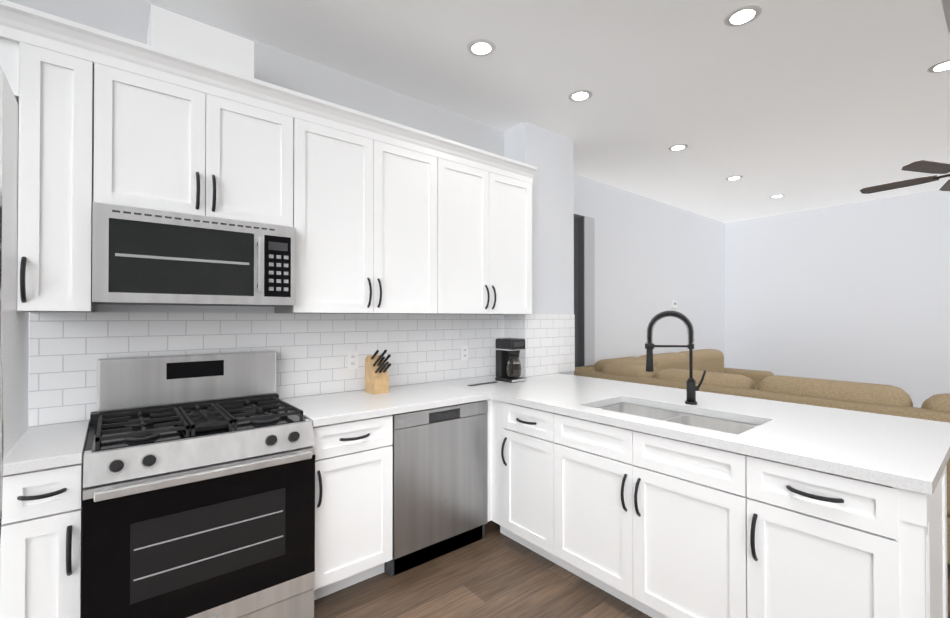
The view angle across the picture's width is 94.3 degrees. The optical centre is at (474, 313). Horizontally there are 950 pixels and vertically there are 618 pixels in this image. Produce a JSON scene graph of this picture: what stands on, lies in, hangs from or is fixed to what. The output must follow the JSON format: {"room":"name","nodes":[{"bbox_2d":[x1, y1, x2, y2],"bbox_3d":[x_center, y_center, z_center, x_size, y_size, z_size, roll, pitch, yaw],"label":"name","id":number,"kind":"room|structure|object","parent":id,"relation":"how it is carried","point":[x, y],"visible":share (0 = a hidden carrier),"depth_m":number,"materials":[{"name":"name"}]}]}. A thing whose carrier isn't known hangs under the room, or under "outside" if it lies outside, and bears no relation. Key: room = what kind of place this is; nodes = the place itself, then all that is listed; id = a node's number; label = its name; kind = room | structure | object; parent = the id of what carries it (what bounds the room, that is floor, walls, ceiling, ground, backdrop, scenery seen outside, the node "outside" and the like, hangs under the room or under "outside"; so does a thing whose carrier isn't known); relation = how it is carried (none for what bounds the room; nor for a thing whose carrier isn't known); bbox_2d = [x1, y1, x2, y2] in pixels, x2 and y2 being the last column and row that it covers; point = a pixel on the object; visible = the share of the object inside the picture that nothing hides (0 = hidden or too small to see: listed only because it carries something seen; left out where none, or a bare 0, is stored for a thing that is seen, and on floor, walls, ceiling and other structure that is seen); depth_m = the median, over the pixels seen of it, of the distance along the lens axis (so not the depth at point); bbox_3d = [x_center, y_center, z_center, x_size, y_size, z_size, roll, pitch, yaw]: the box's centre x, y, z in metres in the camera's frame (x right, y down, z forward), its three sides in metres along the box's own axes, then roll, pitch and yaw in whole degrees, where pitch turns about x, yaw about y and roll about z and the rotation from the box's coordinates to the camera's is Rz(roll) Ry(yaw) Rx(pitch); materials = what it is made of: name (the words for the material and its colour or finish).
{"room":"kitchen","nodes":[
{"label":"kitchen","id":0,"kind":"room"},
{"bbox_2d":[28,304,490,427],"bbox_3d":[-1.020,-0.068,2.754,4.390,2.960,0.120,0,-1,-39],"label":"wall","id":1,"kind":"structure","parent":0,"point":[171,308],"depth_m":2.27,"materials":[{"name":"white paint"}]},
{"bbox_2d":[0,24,11,88],"bbox_3d":[-2.074,-0.945,1.607,0.613,0.234,0.328,0,-1,-39],"label":"upper cabinet","id":2,"kind":"object","parent":1,"relation":"attached to","point":[5,32],"depth_m":1.65,"materials":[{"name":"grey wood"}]},
{"bbox_2d":[12,24,115,311],"bbox_3d":[-1.725,-0.534,1.877,0.274,1.052,0.347,0,-1,-39],"label":"upper cabinet","id":3,"kind":"object","parent":1,"relation":"attached to","point":[64,92],"depth_m":1.74,"materials":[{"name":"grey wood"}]},
{"bbox_2d":[147,4,253,77],"bbox_3d":[-1.370,-1.256,2.203,0.420,0.234,0.296,0,-1,-39],"label":"wall","id":4,"kind":"structure","parent":1,"relation":"attached to","point":[172,32],"depth_m":2.08,"materials":[{"name":"white paint"}]},
{"bbox_2d":[116,56,295,226],"bbox_3d":[-1.359,-0.750,2.178,0.791,0.614,0.347,0,-1,-39],"label":"upper cabinet","id":5,"kind":"object","parent":1,"relation":"attached to","point":[185,144],"depth_m":2.03,"materials":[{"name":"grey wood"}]},
{"bbox_2d":[92,202,295,306],"bbox_3d":[-1.327,-0.242,2.133,0.783,0.396,0.450,0,-1,-39],"label":"microwave","id":6,"kind":"object","parent":5,"relation":"attached to","point":[142,256],"visible":1,"depth_m":1.96,"materials":[{"name":"grey metal"}]},
{"bbox_2d":[7,0,503,156],"bbox_3d":[-1.085,-1.319,2.631,3.438,0.460,0.004,0,-1,-39],"label":"wall","id":7,"kind":"structure","parent":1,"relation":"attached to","point":[128,19],"depth_m":2.72,"materials":[{"name":"grey paint"}]},
{"bbox_2d":[29,312,574,426],"bbox_3d":[-0.530,0.249,2.908,3.436,0.500,0.258,0,-1,-39],"label":"tile backsplash","id":8,"kind":"structure","parent":1,"relation":"attached to","point":[67,350],"depth_m":2.64,"materials":[{"name":"white tile"}]},
{"bbox_2d":[348,351,357,368],"bbox_3d":[-0.789,0.300,2.847,0.070,0.115,0.006,0,-1,-39],"label":"electrical outlet plate","id":9,"kind":"object","parent":8,"relation":"attached to","point":[352,359],"depth_m":2.85,"materials":[{"name":"white plastic"}]},
{"bbox_2d":[461,345,467,360],"bbox_3d":[-0.080,0.304,3.427,0.070,0.115,0.006,0,-1,-39],"label":"electrical outlet plate","id":10,"kind":"object","parent":8,"relation":"attached to","point":[464,349],"depth_m":3.42,"materials":[{"name":"white plastic"}]},
{"bbox_2d":[275,108,447,313],"bbox_3d":[-0.703,-0.527,2.713,1.023,1.052,0.347,0,-1,-39],"label":"upper cabinet","id":11,"kind":"object","parent":1,"relation":"attached to","point":[382,216],"depth_m":2.55,"materials":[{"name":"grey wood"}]},
{"bbox_2d":[448,152,533,314],"bbox_3d":[-0.032,-0.523,3.261,0.950,1.052,0.347,0,-1,-39],"label":"upper cabinet","id":12,"kind":"object","parent":1,"relation":"attached to","point":[490,207],"depth_m":3.14,"materials":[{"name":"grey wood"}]},
{"bbox_2d":[504,121,573,374],"bbox_3d":[0.560,-0.060,3.807,0.610,2.960,0.250,0,-1,-39],"label":"wall","id":13,"kind":"structure","parent":0,"point":[548,154],"depth_m":3.71,"materials":[{"name":"white paint"}]},
{"bbox_2d":[146,0,949,222],"bbox_3d":[2.627,-1.578,2.183,9.300,0.050,6.600,0,-1,-39],"label":"ceiling","id":14,"kind":"structure","parent":0,"point":[802,105],"depth_m":2.89,"materials":[{"name":"white paint"}]},
{"bbox_2d":[467,39,495,56],"bbox_3d":[0.037,-1.546,2.571,0.170,0.008,0.170,0,-1,-39],"label":"recessed light","id":15,"kind":"object","parent":14,"relation":"in","point":[480,47],"visible":1,"depth_m":2.56,"materials":[{"name":"white plastic"}]},
{"bbox_2d":[568,90,592,101],"bbox_3d":[0.746,-1.541,3.125,0.170,0.008,0.170,0,-1,-39],"label":"recessed light","id":16,"kind":"object","parent":14,"relation":"in","point":[579,95],"visible":1,"depth_m":3.11,"materials":[{"name":"white plastic"}]},
{"bbox_2d":[668,144,687,150],"bbox_3d":[1.879,-1.534,4.077,0.170,0.008,0.170,0,-1,-39],"label":"recessed light","id":17,"kind":"object","parent":14,"relation":"in","point":[678,147],"visible":1,"depth_m":4.07,"materials":[{"name":"white"}]},
{"bbox_2d":[726,176,742,179],"bbox_3d":[2.921,-1.527,4.967,0.170,0.008,0.170,0,-1,-39],"label":"recessed light","id":18,"kind":"object","parent":14,"relation":"in","point":[734,178],"visible":0.98,"depth_m":4.95,"materials":[{"name":"white plastic"}]},
{"bbox_2d":[724,5,761,26],"bbox_3d":[1.395,-1.548,2.299,0.170,0.008,0.170,0,-1,-39],"label":"recessed light","id":19,"kind":"object","parent":14,"relation":"in","point":[743,15],"visible":1,"depth_m":2.29,"materials":[{"name":"white plastic"}]},
{"bbox_2d":[769,194,784,197],"bbox_3d":[3.921,-1.521,5.720,0.170,0.008,0.170,0,-1,-39],"label":"recessed light","id":20,"kind":"object","parent":14,"relation":"in","point":[777,196],"visible":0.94,"depth_m":5.72,"materials":[{"name":"white plastic"}]},
{"bbox_2d":[860,160,949,193],"bbox_3d":[4.168,-1.340,3.786,1.349,0.399,1.326,0,-1,-39],"label":"ceiling fan","id":21,"kind":"object","parent":14,"relation":"hanging from","point":[925,166],"visible":1,"depth_m":3.91,"materials":[{"name":"brown metal"}]},
{"bbox_2d":[927,59,949,72],"bbox_3d":[2.940,-1.544,2.748,0.170,0.008,0.170,0,-1,-39],"label":"recessed light","id":22,"kind":"object","parent":14,"relation":"in","point":[942,66],"visible":0.96,"depth_m":2.76,"materials":[{"name":"white plastic"}]},
{"bbox_2d":[941,0,949,31],"bbox_3d":[2.565,-1.547,2.132,0.400,0.012,0.400,0,-1,-39],"label":"ceiling vent","id":23,"kind":"object","parent":14,"relation":"in","point":[946,5],"visible":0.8,"depth_m":2.24,"materials":[{"name":"white"}]},
{"bbox_2d":[574,217,577,366],"bbox_3d":[0.804,0.167,4.709,0.908,2.520,0.040,0,-1,-39],"label":"wall","id":24,"kind":"structure","parent":0,"point":[576,281],"depth_m":4.96,"materials":[{"name":"grey paint"}]},
{"bbox_2d":[574,174,593,217],"bbox_3d":[0.898,-1.313,4.746,1.090,0.440,0.120,0,-1,-39],"label":"lintel","id":25,"kind":"object","parent":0,"point":[583,196],"visible":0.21,"depth_m":4.93,"materials":[{"name":"white paint"}]},
{"bbox_2d":[314,520,949,617],"bbox_3d":[2.627,1.432,2.159,9.300,0.050,6.600,0,-1,-39],"label":"floor","id":26,"kind":"structure","parent":0,"point":[494,573],"depth_m":2.23,"materials":[{"name":"brown wood"}]},
{"bbox_2d":[0,65,2,537],"bbox_3d":[-0.717,0.501,0.098,0.814,1.780,0.880,0,-1,-39],"label":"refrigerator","id":27,"kind":"object","parent":26,"relation":"on","point":[1,375],"visible":1,"depth_m":0.65,"materials":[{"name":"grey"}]},
{"bbox_2d":[1,72,8,459],"bbox_3d":[-1.426,0.296,0.803,0.611,2.200,1.062,0,-1,-39],"label":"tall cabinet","id":28,"kind":"object","parent":26,"relation":"on","point":[5,158],"depth_m":1.48,"materials":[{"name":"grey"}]},
{"bbox_2d":[5,85,28,457],"bbox_3d":[-1.970,0.302,1.468,0.611,2.200,0.657,0,-1,-39],"label":"refrigerator","id":29,"kind":"object","parent":26,"relation":"on","point":[15,343],"depth_m":1.62,"materials":[{"name":"grey"}]},
{"bbox_2d":[0,456,83,617],"bbox_3d":[-1.664,0.966,1.734,0.200,0.876,0.627,0,-1,-39],"label":"base cabinet","id":30,"kind":"object","parent":26,"relation":"on","point":[41,548],"depth_m":1.50,"materials":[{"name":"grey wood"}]},
{"bbox_2d":[3,420,89,475],"bbox_3d":[-1.657,0.509,1.728,0.200,0.038,0.635,0,-1,-39],"label":"countertop","id":31,"kind":"structure","parent":30,"relation":"on","point":[37,448],"depth_m":1.60,"materials":[{"name":"white stone"}]},
{"bbox_2d":[82,351,314,617],"bbox_3d":[-1.233,0.803,2.002,0.797,1.195,0.705,0,-1,-39],"label":"range","id":32,"kind":"object","parent":26,"relation":"on","point":[198,485],"visible":1,"depth_m":1.82,"materials":[{"name":"grey metal"}]},
{"bbox_2d":[313,415,392,599],"bbox_3d":[-0.798,0.971,2.442,0.427,0.876,0.627,0,-1,-39],"label":"base cabinet","id":33,"kind":"object","parent":26,"relation":"on","point":[354,459],"depth_m":2.20,"materials":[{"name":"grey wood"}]},
{"bbox_2d":[279,382,490,426],"bbox_3d":[-0.527,0.516,2.652,1.109,0.038,0.635,0,-1,-39],"label":"countertop","id":34,"kind":"structure","parent":33,"relation":"on","point":[329,409],"depth_m":2.52,"materials":[{"name":"white stone"}]},
{"bbox_2d":[365,350,390,394],"bbox_3d":[-0.596,0.361,2.761,0.100,0.273,0.212,0,-1,-39],"label":"knife block","id":35,"kind":"object","parent":34,"relation":"on","point":[376,375],"visible":1,"depth_m":2.75,"materials":[{"name":"brown wood"}]},
{"bbox_2d":[384,400,487,576],"bbox_3d":[-0.364,0.976,2.777,0.662,0.872,0.603,0,-1,-39],"label":"dishwasher","id":36,"kind":"object","parent":26,"relation":"on","point":[440,485],"visible":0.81,"depth_m":2.52,"materials":[{"name":"grey metal"}]},
{"bbox_2d":[499,401,630,575],"bbox_3d":[0.559,0.973,2.709,0.627,0.876,0.465,0,-1,-39],"label":"base cabinet","id":37,"kind":"object","parent":26,"relation":"on","point":[565,481],"depth_m":2.33,"materials":[{"name":"white paint"}]},
{"bbox_2d":[437,373,949,494],"bbox_3d":[0.932,0.515,2.605,1.090,0.038,2.555,0,-1,-39],"label":"countertop","id":38,"kind":"structure","parent":37,"relation":"on","point":[910,454],"depth_m":1.94,"materials":[{"name":"white stone"}]},
{"bbox_2d":[467,381,496,385],"bbox_3d":[0.057,0.496,3.131,0.260,0.007,0.037,0,-1,-39],"label":"spatula","id":39,"kind":"object","parent":38,"relation":"on","point":[481,383],"visible":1,"depth_m":3.11,"materials":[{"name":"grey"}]},
{"bbox_2d":[495,338,526,382],"bbox_3d":[0.265,0.344,3.297,0.161,0.315,0.193,0,-1,-39],"label":"coffee maker","id":40,"kind":"object","parent":38,"relation":"on","point":[508,366],"visible":1,"depth_m":3.25,"materials":[{"name":"black plastic"}]},
{"bbox_2d":[645,310,705,404],"bbox_3d":[1.104,0.238,2.433,0.318,0.513,0.061,0,0,4],"label":"faucet","id":41,"kind":"object","parent":38,"relation":"on","point":[692,388],"visible":1,"depth_m":2.43,"materials":[{"name":"black metal"}]},
{"bbox_2d":[598,402,758,434],"bbox_3d":[0.977,0.634,2.224,0.460,0.201,0.830,0,-1,-39],"label":"sink","id":42,"kind":"object","parent":38,"relation":"in","point":[723,425],"visible":0.08,"depth_m":2.31,"materials":[{"name":"metal"}]},
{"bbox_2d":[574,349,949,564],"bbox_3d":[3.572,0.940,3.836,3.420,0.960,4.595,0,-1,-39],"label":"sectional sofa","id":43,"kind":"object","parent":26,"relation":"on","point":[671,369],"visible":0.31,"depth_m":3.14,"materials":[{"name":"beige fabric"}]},
{"bbox_2d":[723,450,947,617],"bbox_3d":[1.391,0.965,1.692,0.627,0.876,0.530,0,-1,-39],"label":"base cabinet","id":44,"kind":"object","parent":26,"relation":"on","point":[799,542],"depth_m":1.50,"materials":[{"name":"white paint"}]},
{"bbox_2d":[594,180,725,367],"bbox_3d":[2.799,-0.041,6.290,3.820,2.960,0.120,0,-1,-39],"label":"wall","id":45,"kind":"structure","parent":0,"point":[653,258],"depth_m":5.87,"materials":[{"name":"white paint"}]},
{"bbox_2d":[578,216,594,366],"bbox_3d":[1.254,0.169,5.017,0.179,2.520,0.132,0,-1,-39],"label":"door frame","id":46,"kind":"structure","parent":45,"relation":"attached to","point":[589,290],"depth_m":4.96,"materials":[{"name":"grey"}]},
{"bbox_2d":[672,301,676,307],"bbox_3d":[2.807,-0.131,6.202,0.120,0.090,0.024,0,-1,-39],"label":"thermostat","id":47,"kind":"object","parent":45,"relation":"attached to","point":[674,304],"visible":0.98,"depth_m":6.18,"materials":[{"name":"white plastic"}]},
{"bbox_2d":[725,190,949,407],"bbox_3d":[6.239,-0.051,4.942,0.200,2.960,6.320,0,-1,-39],"label":"wall","id":48,"kind":"structure","parent":0,"point":[856,292],"depth_m":6.10,"materials":[{"name":"white paint"}]}
]}

